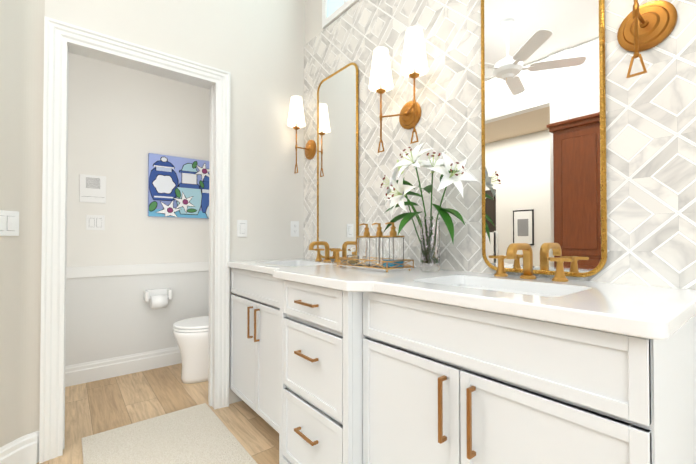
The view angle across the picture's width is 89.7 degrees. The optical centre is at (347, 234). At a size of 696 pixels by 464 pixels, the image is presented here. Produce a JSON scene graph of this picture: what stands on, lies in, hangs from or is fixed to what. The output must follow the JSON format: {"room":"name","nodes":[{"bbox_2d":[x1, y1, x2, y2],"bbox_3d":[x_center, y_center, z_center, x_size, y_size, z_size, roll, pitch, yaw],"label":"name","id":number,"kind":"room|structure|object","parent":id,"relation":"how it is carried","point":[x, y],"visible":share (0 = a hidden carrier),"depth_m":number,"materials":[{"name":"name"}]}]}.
{"room":"bathroom","nodes":[
{"label":"bathroom","id":0,"kind":"room"},
{"bbox_2d":[0,0,44,446],"bbox_3d":[-1.631,-0.697,1.528,0.450,3.600,0.198,1,-1,-39],"label":"wall","id":1,"kind":"structure","parent":0,"point":[21,84],"depth_m":1.66,"materials":[{"name":"paint"}]},
{"bbox_2d":[0,210,18,235],"bbox_3d":[-1.557,-0.051,1.562,0.012,0.115,0.162,0,-1,9],"label":"light switch","id":2,"kind":"object","parent":1,"relation":"attached to","point":[9,223],"visible":1,"depth_m":1.60,"materials":[{"name":"white plastic"}]},
{"bbox_2d":[65,53,209,365],"bbox_3d":[-1.779,-0.678,2.915,1.962,3.600,0.120,1,-1,-39],"label":"wall","id":3,"kind":"structure","parent":0,"point":[123,122],"depth_m":2.83,"materials":[{"name":"paint"}]},
{"bbox_2d":[0,346,180,463],"bbox_3d":[-1.315,1.041,2.403,1.830,0.148,1.224,1,-1,-39],"label":"baseboard","id":4,"kind":"structure","parent":3,"relation":"attached to","point":[23,449],"depth_m":2.67,"materials":[{"name":"white wood"}]},
{"bbox_2d":[79,174,105,202],"bbox_3d":[-1.956,-0.348,2.680,0.161,0.210,0.017,1,-1,-39],"label":"thermostat","id":5,"kind":"object","parent":3,"relation":"attached to","point":[92,188],"visible":1,"depth_m":2.67,"materials":[{"name":"white plastic"}]},
{"bbox_2d":[86,215,104,229],"bbox_3d":[-1.943,-0.091,2.690,0.116,0.115,0.012,1,-1,-39],"label":"light switch","id":6,"kind":"object","parent":3,"relation":"attached to","point":[95,222],"visible":1,"depth_m":2.69,"materials":[{"name":"white plastic"}]},
{"bbox_2d":[66,262,208,277],"bbox_3d":[-1.694,0.287,2.882,1.830,0.082,0.018,1,-1,-39],"label":"trim","id":7,"kind":"structure","parent":3,"relation":"attached to","point":[97,271],"depth_m":2.83,"materials":[{"name":"white wood"}]},
{"bbox_2d":[144,288,171,308],"bbox_3d":[-1.575,0.535,2.901,0.198,0.151,0.132,1,-1,-39],"label":"toilet paper holder","id":8,"kind":"object","parent":3,"relation":"attached to","point":[156,298],"visible":1,"depth_m":2.88,"materials":[{"name":"white ceramic"}]},
{"bbox_2d":[148,153,208,218],"bbox_3d":[-1.359,-0.410,3.140,0.760,0.525,0.049,1,-1,-39],"label":"painting","id":9,"kind":"object","parent":3,"relation":"attached to","point":[178,187],"visible":0.73,"depth_m":3.03,"materials":[{"name":"blue paint"}]},
{"bbox_2d":[37,363,278,463],"bbox_3d":[-1.700,1.104,-0.603,7.000,0.060,7.300,1,-1,-39],"label":"floor","id":10,"kind":"structure","parent":0,"point":[98,406],"depth_m":2.24,"materials":[{"name":"brown wood"}]},
{"bbox_2d":[82,403,256,463],"bbox_3d":[-0.472,1.093,1.205,0.649,0.010,2.275,1,-1,-39],"label":"rug","id":11,"kind":"object","parent":10,"relation":"on","point":[200,434],"visible":0.98,"depth_m":1.84,"materials":[{"name":"beige fabric"}]},
{"bbox_2d":[173,315,208,383],"bbox_3d":[-1.003,0.715,2.852,0.770,0.812,0.460,1,-1,-39],"label":"toilet","id":12,"kind":"object","parent":10,"relation":"on","point":[191,335],"visible":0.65,"depth_m":2.62,"materials":[{"name":"white ceramic"}]},
{"bbox_2d":[230,288,695,463],"bbox_3d":[0.074,0.733,1.615,0.660,0.742,2.128,1,-1,-39],"label":"bathroom vanity","id":13,"kind":"object","parent":10,"relation":"on","point":[321,375],"depth_m":1.05,"materials":[{"name":"white paint"}]},
{"bbox_2d":[228,258,695,339],"bbox_3d":[0.084,0.184,1.614,0.654,0.036,2.154,1,-1,-39],"label":"countertop","id":14,"kind":"structure","parent":13,"relation":"on","point":[653,312],"depth_m":0.97,"materials":[{"name":"white stone"}]},
{"bbox_2d":[309,241,344,261],"bbox_3d":[-0.169,0.109,2.246,0.186,0.130,0.298,1,-1,-39],"label":"faucet","id":15,"kind":"object","parent":14,"relation":"on","point":[318,250],"visible":1,"depth_m":2.25,"materials":[{"name":"gold metal"}]},
{"bbox_2d":[337,222,413,271],"bbox_3d":[0.124,0.056,1.690,0.174,0.223,0.354,1,-1,-39],"label":"tray","id":16,"kind":"object","parent":14,"relation":"on","point":[379,251],"visible":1,"depth_m":1.62,"materials":[{"name":"gold metal"}]},
{"bbox_2d":[380,142,477,271],"bbox_3d":[0.313,-0.123,1.554,0.285,0.575,0.430,1,-1,-39],"label":"vase","id":17,"kind":"object","parent":14,"relation":"on","point":[451,172],"visible":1,"depth_m":1.54,"materials":[{"name":"clear glass"}]},
{"bbox_2d":[489,243,572,281],"bbox_3d":[0.627,0.096,1.258,0.186,0.130,0.298,1,-1,-39],"label":"faucet","id":18,"kind":"object","parent":14,"relation":"on","point":[526,249],"visible":1,"depth_m":1.26,"materials":[{"name":"gold metal"}]},
{"bbox_2d":[45,0,304,403],"bbox_3d":[-1.130,-0.689,2.110,1.962,3.600,0.120,1,-1,-39],"label":"wall","id":19,"kind":"structure","parent":0,"point":[255,48],"depth_m":2.40,"materials":[{"name":"paint"}]},
{"bbox_2d":[39,16,230,463],"bbox_3d":[-1.177,0.022,2.049,0.923,2.177,0.150,1,-1,-39],"label":"door frame","id":20,"kind":"structure","parent":19,"relation":"attached to","point":[62,40],"depth_m":1.81,"materials":[{"name":"white wood"}]},
{"bbox_2d":[237,220,246,236],"bbox_3d":[-0.711,-0.041,2.355,0.070,0.115,0.012,1,-1,-39],"label":"light switch","id":21,"kind":"object","parent":19,"relation":"attached to","point":[241,228],"visible":1,"depth_m":2.35,"materials":[{"name":"white plastic"}]},
{"bbox_2d":[291,221,298,236],"bbox_3d":[-0.397,-0.042,2.610,0.070,0.115,0.009,1,-1,-39],"label":"outlet","id":22,"kind":"object","parent":19,"relation":"attached to","point":[294,228],"visible":1,"depth_m":2.61,"materials":[{"name":"white plastic"}]},
{"bbox_2d":[304,0,695,289],"bbox_3d":[0.776,-0.698,1.417,0.160,3.600,7.300,1,-1,-39],"label":"wall","id":23,"kind":"structure","parent":0,"point":[651,166],"depth_m":1.57,"materials":[{"name":"tile"}]},
{"bbox_2d":[287,96,315,173],"bbox_3d":[-0.348,-0.712,2.533,0.191,0.543,0.144,1,-1,-39],"label":"sconce","id":24,"kind":"object","parent":23,"relation":"attached to","point":[296,120],"visible":1,"depth_m":2.50,"materials":[{"name":"gold metal"}]},
{"bbox_2d":[317,62,358,259],"bbox_3d":[-0.077,-0.462,2.328,0.020,1.251,0.446,1,-1,-39],"label":"mirror","id":25,"kind":"object","parent":23,"relation":"attached to","point":[338,159],"visible":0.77,"depth_m":2.30,"materials":[{"name":"clear glass"}]},
{"bbox_2d":[322,0,358,28],"bbox_3d":[0.409,-1.914,1.761,0.024,0.890,1.860,1,-1,-39],"label":"window","id":26,"kind":"structure","parent":23,"relation":"in","point":[333,10],"depth_m":2.38,"materials":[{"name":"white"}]},
{"bbox_2d":[369,26,427,152],"bbox_3d":[0.263,-0.712,1.790,0.171,0.543,0.362,1,-1,-39],"label":"sconce","id":27,"kind":"object","parent":23,"relation":"attached to","point":[414,65],"visible":1,"depth_m":1.79,"materials":[{"name":"gold metal"}]},
{"bbox_2d":[481,0,606,276],"bbox_3d":[0.719,-0.475,1.340,0.020,1.251,0.446,1,-1,-39],"label":"mirror","id":28,"kind":"object","parent":23,"relation":"attached to","point":[543,133],"visible":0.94,"depth_m":1.31,"materials":[{"name":"clear glass"}]},
{"bbox_2d":[617,0,677,77],"bbox_3d":[0.859,-0.732,1.035,0.191,0.543,0.144,1,-1,-39],"label":"sconce","id":29,"kind":"object","parent":23,"relation":"attached to","point":[647,26],"visible":1,"depth_m":1.06,"materials":[{"name":"gold metal"}]}
]}

